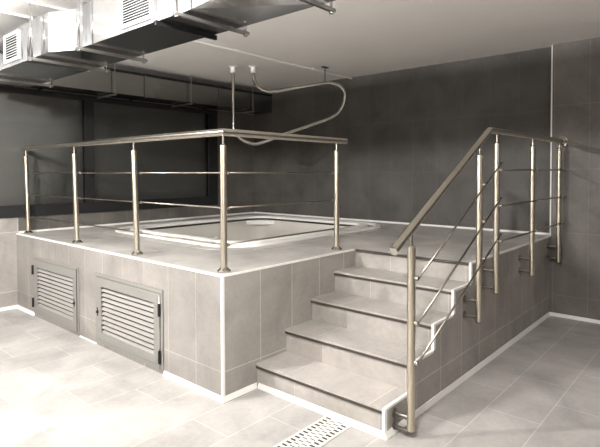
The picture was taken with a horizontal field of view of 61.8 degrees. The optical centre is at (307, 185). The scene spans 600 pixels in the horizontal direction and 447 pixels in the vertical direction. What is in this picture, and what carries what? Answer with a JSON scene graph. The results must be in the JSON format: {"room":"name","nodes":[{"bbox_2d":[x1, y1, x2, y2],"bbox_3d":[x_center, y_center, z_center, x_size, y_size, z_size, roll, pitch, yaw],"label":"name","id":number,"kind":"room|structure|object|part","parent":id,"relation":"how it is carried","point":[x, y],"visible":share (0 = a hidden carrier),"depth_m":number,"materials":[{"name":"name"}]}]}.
{"room":"spa hot tub room","nodes":[
{"label":"spa hot tub room","id":0,"kind":"room"},
{"bbox_2d":[0,84,254,307],"bbox_3d":[-3.811,-0.033,5.237,0.200,2.880,8.686,1,2,41],"label":"wall","id":1,"kind":"structure","parent":0,"point":[240,155],"depth_m":7.12,"materials":[{"name":"tile"}]},
{"bbox_2d":[0,305,16,310],"bbox_3d":[-4.927,1.428,3.807,0.018,0.035,5.000,1,2,41],"label":"baseboard","id":2,"kind":"structure","parent":1,"relation":"attached to","point":[13,306],"depth_m":5.63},
{"bbox_2d":[0,85,90,218],"bbox_3d":[-3.571,-0.364,5.433,0.126,1.470,2.410,1,2,41],"label":"window","id":3,"kind":"structure","parent":1,"relation":"in","point":[28,117],"depth_m":5.97,"materials":[{"name":"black glass"}]},
{"bbox_2d":[21,96,347,272],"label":"railing","id":4,"kind":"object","parent":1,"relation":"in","point":[110,118],"depth_m":6.68,"materials":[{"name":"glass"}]},
{"bbox_3d":[-3.188,0.106,5.691,0.087,0.870,0.047,1,2,41],"label":"post","id":5,"kind":"part","parent":4,"relation":"part of","materials":[{"name":"metal"}]},
{"bbox_3d":[-2.271,0.124,4.902,0.087,0.870,0.047,1,2,41],"label":"post","id":6,"kind":"part","parent":4,"relation":"part of","materials":[{"name":"metal"}]},
{"bbox_3d":[-1.875,0.131,4.609,3.518,0.012,0.012,1,2,41],"label":"rail rod","id":7,"kind":"part","parent":4,"relation":"part of","materials":[{"name":"metal"}]},
{"bbox_3d":[-1.875,-0.114,4.602,3.518,0.012,0.012,1,2,41],"label":"rail rod","id":8,"kind":"part","parent":4,"relation":"part of","materials":[{"name":"metal"}]},
{"bbox_3d":[-1.875,0.386,4.615,3.518,0.012,0.012,1,2,41],"label":"rail rod","id":9,"kind":"part","parent":4,"relation":"part of","materials":[{"name":"metal"}]},
{"bbox_3d":[-1.440,0.141,4.188,0.087,0.870,0.047,1,2,41],"label":"post","id":10,"kind":"part","parent":4,"relation":"part of","materials":[{"name":"metal"}]},
{"bbox_3d":[-1.450,0.061,5.094,3.564,0.985,1.456,1,2,41],"label":"guard railing","id":11,"kind":"part","parent":4,"relation":"part of","materials":[{"name":"silver metal"}]},
{"bbox_3d":[-1.453,-0.406,5.096,3.542,0.051,1.436,1,2,41],"label":"handrail","id":12,"kind":"part","parent":4,"relation":"part of","materials":[{"name":"metal"}]},
{"bbox_3d":[-0.580,0.159,3.447,0.047,0.868,0.047,1,2,41],"label":"post","id":13,"kind":"part","parent":4,"relation":"part of","materials":[{"name":"metal"}]},
{"bbox_3d":[-0.185,0.400,3.968,0.012,0.012,1.325,1,2,41],"label":"rail rod","id":14,"kind":"part","parent":4,"relation":"part of","materials":[{"name":"metal"}]},
{"bbox_3d":[-0.185,0.145,3.962,0.012,0.012,1.325,1,2,41],"label":"rail rod","id":15,"kind":"part","parent":4,"relation":"part of","materials":[{"name":"metal"}]},
{"bbox_3d":[-0.186,-0.100,3.955,0.012,0.012,1.325,1,2,41],"label":"rail rod","id":16,"kind":"part","parent":4,"relation":"part of","materials":[{"name":"metal"}]},
{"bbox_3d":[0.252,0.132,4.413,0.047,0.868,0.047,1,2,41],"label":"post","id":17,"kind":"part","parent":4,"relation":"part of","materials":[{"name":"metal"}]},
{"bbox_2d":[0,308,599,446],"bbox_3d":[-0.621,1.531,2.535,8.608,0.120,9.086,1,2,41],"label":"floor","id":18,"kind":"structure","parent":0,"point":[59,387],"depth_m":3.32,"materials":[{"name":"tile"}]},
{"bbox_2d":[16,212,549,403],"bbox_3d":[-0.333,0.956,5.559,4.682,0.872,3.704,1,2,41],"label":"platform","id":19,"kind":"object","parent":18,"relation":"on","point":[218,326],"visible":0.74,"depth_m":4.08,"materials":[{"name":"tile"}]},
{"bbox_3d":[-3.126,1.379,5.542,0.484,0.035,0.018,1,2,41],"label":"floor skirting","id":20,"kind":"part","parent":19,"relation":"part of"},
{"bbox_2d":[31,256,79,332],"bbox_3d":[-2.547,1.068,5.034,1.052,0.613,0.044,1,2,40],"label":"door","id":21,"kind":"structure","parent":19,"relation":"attached to","point":[73,323],"depth_m":5.00,"materials":[{"name":"grey paint"}]},
{"bbox_3d":[-2.541,1.085,5.040,0.834,0.393,0.019,1,2,41],"label":"louvre panel","id":22,"kind":"part","parent":21,"relation":"part of","materials":[{"name":"metal"}]},
{"bbox_3d":[-2.018,1.414,4.596,0.320,0.011,0.008,1,2,41],"label":"floor skirting","id":23,"kind":"part","parent":19,"relation":"part of","materials":[{"name":"white plastic"}]},
{"bbox_3d":[-1.931,0.577,4.513,3.612,0.014,0.022,1,2,41],"label":"edge trim","id":24,"kind":"part","parent":19,"relation":"part of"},
{"bbox_2d":[95,272,163,370],"bbox_3d":[-1.499,1.090,4.130,1.055,0.613,0.039,1,2,41],"label":"door","id":25,"kind":"structure","parent":19,"relation":"attached to","point":[155,357],"depth_m":4.09,"materials":[{"name":"grey paint"}]},
{"bbox_3d":[-1.494,1.107,4.140,0.824,0.393,0.019,1,2,41],"label":"louvre panel","id":26,"kind":"part","parent":25,"relation":"part of","materials":[{"name":"metal"}]},
{"bbox_3d":[-1.126,1.114,3.801,0.005,0.570,0.005,-1,2,-27],"label":"hinge rod","id":27,"kind":"part","parent":25,"relation":"part of","materials":[{"name":"metal"}]},
{"bbox_3d":[-0.827,1.427,3.564,0.703,0.035,0.018,1,2,41],"label":"floor skirting","id":28,"kind":"part","parent":19,"relation":"part of","materials":[{"name":"white plastic"}]},
{"bbox_3d":[-0.569,1.016,3.350,0.018,0.808,0.018,1,2,41],"label":"corner trim","id":29,"kind":"part","parent":19,"relation":"part of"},
{"bbox_3d":[-0.466,1.429,3.459,0.018,0.035,0.329,1,2,41],"label":"floor skirting","id":30,"kind":"part","parent":19,"relation":"part of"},
{"bbox_2d":[105,215,389,249],"bbox_3d":[-0.674,0.897,6.116,2.620,0.822,2.810,1,2,41],"label":"hot tub","id":31,"kind":"object","parent":19,"relation":"in","point":[250,227],"visible":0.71,"depth_m":6.48,"materials":[{"name":"plastic"}]},
{"bbox_3d":[-0.077,0.589,3.912,0.018,0.014,1.487,1,2,41],"label":"edge trim","id":32,"kind":"part","parent":19,"relation":"part of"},
{"bbox_3d":[1.904,0.568,4.576,0.022,0.014,2.068,1,2,41],"label":"edge trim","id":33,"kind":"part","parent":19,"relation":"part of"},
{"bbox_2d":[273,416,351,446],"bbox_3d":[-0.234,1.465,2.600,0.200,0.006,1.293,1,2,41],"label":"drain grating","id":34,"kind":"object","parent":18,"relation":"on","point":[325,429],"visible":1,"depth_m":2.93,"materials":[{"name":"white metal"}]},
{"bbox_2d":[256,249,549,440],"bbox_3d":[1.111,0.992,4.460,1.088,0.852,3.296,1,2,41],"label":"staircase","id":35,"kind":"structure","parent":18,"relation":"on","point":[347,364],"depth_m":3.52,"materials":[{"name":"tile"}]},
{"bbox_3d":[0.050,1.434,3.222,1.068,0.035,0.018,1,2,41],"label":"floor skirting","id":36,"kind":"part","parent":35,"relation":"part of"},
{"bbox_3d":[0.836,1.006,3.343,0.018,0.822,1.241,1,2,41],"label":"stringer trim","id":37,"kind":"part","parent":35,"relation":"part of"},
{"bbox_3d":[1.517,1.407,4.122,0.018,0.035,3.296,1,2,41],"label":"floor skirting","id":38,"kind":"part","parent":35,"relation":"part of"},
{"bbox_2d":[389,127,567,433],"bbox_3d":[1.539,0.469,4.012,0.165,1.903,3.394,1,2,41],"label":"stair railing","id":39,"kind":"object","parent":35,"relation":"attached to","point":[561,141],"visible":1,"depth_m":3.59,"materials":[{"name":"metal"}]},
{"bbox_3d":[0.593,0.883,2.880,0.047,1.063,0.047,1,2,41],"label":"post","id":40,"kind":"part","parent":39,"relation":"part of","materials":[{"name":"metal"}]},
{"bbox_3d":[1.050,0.698,3.352,0.012,0.639,1.325,1,2,41],"label":"rail rod","id":41,"kind":"part","parent":39,"relation":"part of","materials":[{"name":"metal"}]},
{"bbox_3d":[1.050,0.445,3.346,0.012,0.687,1.325,1,2,41],"label":"rail rod","id":42,"kind":"part","parent":39,"relation":"part of","materials":[{"name":"metal"}]},
{"bbox_3d":[1.049,0.184,3.339,0.012,0.696,1.325,1,2,41],"label":"rail rod","id":43,"kind":"part","parent":39,"relation":"part of","materials":[{"name":"metal"}]},
{"bbox_3d":[1.557,-0.055,3.979,0.051,0.792,3.376,1,2,41],"label":"handrail","id":44,"kind":"part","parent":39,"relation":"part of","materials":[{"name":"metal"}]},
{"bbox_3d":[1.234,0.386,3.614,0.047,1.203,0.047,1,2,41],"label":"post","id":45,"kind":"part","parent":39,"relation":"part of","materials":[{"name":"metal"}]},
{"bbox_3d":[1.452,0.256,3.865,0.047,1.152,0.047,1,2,41],"label":"post","id":46,"kind":"part","parent":39,"relation":"part of","materials":[{"name":"metal"}]},
{"bbox_3d":[2.026,0.235,4.532,0.047,1.163,0.047,1,2,41],"label":"post","id":47,"kind":"part","parent":39,"relation":"part of","materials":[{"name":"metal"}]},
{"bbox_3d":[2.082,0.406,4.545,0.012,0.017,1.865,1,2,41],"label":"rail rod","id":48,"kind":"part","parent":39,"relation":"part of","materials":[{"name":"metal"}]},
{"bbox_3d":[2.081,0.135,4.538,0.012,0.017,1.865,1,2,41],"label":"rail rod","id":49,"kind":"part","parent":39,"relation":"part of","materials":[{"name":"metal"}]},
{"bbox_3d":[2.081,-0.139,4.530,0.012,0.017,1.865,1,2,41],"label":"rail rod","id":50,"kind":"part","parent":39,"relation":"part of","materials":[{"name":"metal"}]},
{"bbox_3d":[2.600,0.214,5.198,0.047,1.168,0.047,1,2,41],"label":"post","id":51,"kind":"part","parent":39,"relation":"part of","materials":[{"name":"metal"}]},
{"bbox_2d":[0,0,599,91],"bbox_3d":[-0.627,-1.468,2.456,8.608,0.120,9.086,1,2,41],"label":"ceiling","id":52,"kind":"structure","parent":0,"point":[363,37],"depth_m":4.99,"materials":[{"name":"paint"}]},
{"bbox_2d":[0,10,28,18],"bbox_3d":[-3.626,-1.396,2.845,0.040,0.030,5.340,1,2,41],"label":"conduit","id":53,"kind":"object","parent":52,"relation":"attached to","point":[1,11],"visible":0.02,"depth_m":4.19,"materials":[{"name":"white plastic"}]},
{"bbox_2d":[0,78,52,87],"bbox_3d":[-2.837,-1.228,4.886,0.028,0.474,0.665,1,2,41],"label":"hanger","id":54,"kind":"object","parent":52,"relation":"hanging from","point":[49,85],"visible":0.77,"depth_m":4.95,"materials":[{"name":"metal"}]},
{"bbox_2d":[27,3,109,72],"bbox_3d":[-1.957,-1.210,4.130,0.028,0.474,0.665,1,2,41],"label":"hanger","id":55,"kind":"object","parent":52,"relation":"hanging from","point":[30,58],"visible":0.86,"depth_m":4.03,"materials":[{"name":"metal"}]},
{"bbox_3d":[-2.158,-1.204,3.897,0.028,0.474,0.024,1,2,41],"label":"threaded rod","id":56,"kind":"part","parent":55,"relation":"part of","materials":[{"name":"silver metal"}]},
{"bbox_2d":[0,0,335,86],"bbox_3d":[-0.730,-1.135,3.078,6.365,0.342,0.580,1,2,41],"label":"ventilation duct","id":57,"kind":"object","parent":55,"relation":"hanging from","point":[134,28],"visible":1,"depth_m":3.52,"materials":[{"name":"white metal"}]},
{"bbox_3d":[-2.531,-1.176,4.276,0.330,0.240,0.011,1,2,41],"label":"grille frame","id":58,"kind":"part","parent":57,"relation":"part of","materials":[{"name":"white metal"}]},
{"bbox_3d":[-1.090,-1.145,3.168,0.370,0.250,0.011,1,2,41],"label":"grille frame","id":59,"kind":"part","parent":57,"relation":"part of","materials":[{"name":"white metal"}]},
{"bbox_2d":[97,63,116,98],"bbox_3d":[-2.494,-1.294,6.203,0.460,0.414,0.024,1,2,41],"label":"hanger","id":60,"kind":"object","parent":52,"relation":"hanging from","point":[115,93],"visible":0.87,"depth_m":6.07,"materials":[{"name":"metal"}]},
{"bbox_3d":[-2.335,-1.290,6.066,0.011,0.414,0.011,-1,2,-27],"label":"threaded rod","id":61,"kind":"part","parent":60,"relation":"part of","materials":[{"name":"metal"}]},
{"bbox_2d":[1,55,271,113],"bbox_3d":[-3.553,-1.222,4.987,0.382,0.281,8.674,1,2,41],"label":"duct","id":62,"kind":"object","parent":60,"relation":"hanging from","point":[93,82],"visible":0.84,"depth_m":6.58,"materials":[{"name":"metal"}]},
{"bbox_2d":[104,67,271,96],"bbox_3d":[-3.425,-1.370,4.873,0.036,0.035,8.674,1,2,41],"label":"insulated pipe","id":63,"kind":"object","parent":62,"relation":"on","point":[110,69],"visible":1,"depth_m":6.84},
{"bbox_2d":[75,0,147,62],"bbox_3d":[-1.470,-1.202,3.776,0.028,0.474,0.565,1,2,41],"label":"hanger","id":64,"kind":"object","parent":52,"relation":"hanging from","point":[78,48],"visible":0.86,"depth_m":3.69,"materials":[{"name":"metal"}]},
{"bbox_3d":[-1.638,-1.196,3.581,0.028,0.474,0.024,1,2,41],"label":"threaded rod","id":65,"kind":"part","parent":64,"relation":"part of","materials":[{"name":"silver metal"}]},
{"bbox_2d":[172,89,192,106],"bbox_3d":[-1.770,-1.317,7.044,0.460,0.414,0.024,1,2,41],"label":"hanger","id":66,"kind":"object","parent":52,"relation":"hanging from","point":[191,103],"visible":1,"depth_m":6.97,"materials":[{"name":"metal"}]},
{"bbox_2d":[18,0,351,78],"bbox_3d":[-2.212,-1.424,3.828,0.040,0.030,8.674,1,2,41],"label":"conduit","id":67,"kind":"object","parent":52,"relation":"attached to","point":[27,1],"visible":0.53,"depth_m":5.48,"materials":[{"name":"white plastic"}]},
{"bbox_2d":[172,0,249,36],"bbox_3d":[-0.568,-1.183,3.000,0.028,0.474,0.565,1,2,41],"label":"hanger","id":68,"kind":"object","parent":52,"relation":"hanging from","point":[176,14],"visible":1,"depth_m":2.97,"materials":[{"name":"metal"}]},
{"bbox_3d":[-0.736,-1.178,2.805,0.028,0.474,0.024,1,2,41],"label":"threaded rod","id":69,"kind":"part","parent":68,"relation":"part of","materials":[{"name":"silver metal"}]},
{"bbox_2d":[229,66,346,145],"bbox_3d":[-0.258,-1.010,6.410,1.504,1.001,0.110,0,1,-1],"label":"pipe","id":70,"kind":"object","parent":52,"relation":"hanging from","point":[232,68],"visible":0.94,"depth_m":6.39,"materials":[{"name":"metal"}]},
{"bbox_2d":[229,66,236,72],"bbox_3d":[-0.956,-1.470,6.389,0.110,0.077,0.110,1,2,41],"label":"socket","id":71,"kind":"object","parent":70,"relation":"attached to","point":[232,68],"depth_m":6.36,"materials":[{"name":"white plastic"}]},
{"bbox_2d":[249,66,256,72],"bbox_3d":[-0.702,-1.471,6.391,0.110,0.077,0.110,1,2,41],"label":"socket","id":72,"kind":"object","parent":70,"relation":"attached to","point":[252,68],"depth_m":6.36,"materials":[{"name":"white plastic"}]},
{"bbox_2d":[299,0,335,13],"bbox_3d":[-0.041,-1.173,2.547,0.028,0.474,0.565,1,2,41],"label":"hanger","id":73,"kind":"object","parent":52,"relation":"hanging from","point":[330,9],"visible":1,"depth_m":2.68,"materials":[{"name":"metal"}]},
{"bbox_2d":[254,47,550,232],"bbox_3d":[0.861,-0.091,7.078,4.878,2.880,0.200,1,2,41],"label":"wall","id":74,"kind":"structure","parent":0,"point":[406,131],"depth_m":6.49,"materials":[{"name":"tile"}]},
{"bbox_2d":[549,37,599,319],"bbox_3d":[4.092,-0.023,4.235,3.730,2.880,0.295,1,2,41],"label":"wall","id":75,"kind":"structure","parent":0,"point":[574,284],"depth_m":5.17,"materials":[{"name":"tile"}]},
{"bbox_2d":[549,45,552,235],"bbox_3d":[2.584,-0.475,5.328,0.013,2.026,0.010,1,2,41],"label":"trim","id":76,"kind":"structure","parent":75,"relation":"attached to","point":[552,45],"depth_m":5.32,"materials":[{"name":"silver metal"}]},
{"bbox_2d":[550,312,599,323],"bbox_3d":[3.917,1.400,4.219,3.530,0.035,0.018,1,2,41],"label":"baseboard","id":77,"kind":"structure","parent":75,"relation":"attached to","point":[551,313],"depth_m":5.20,"materials":[{"name":"white plastic"}]}
]}

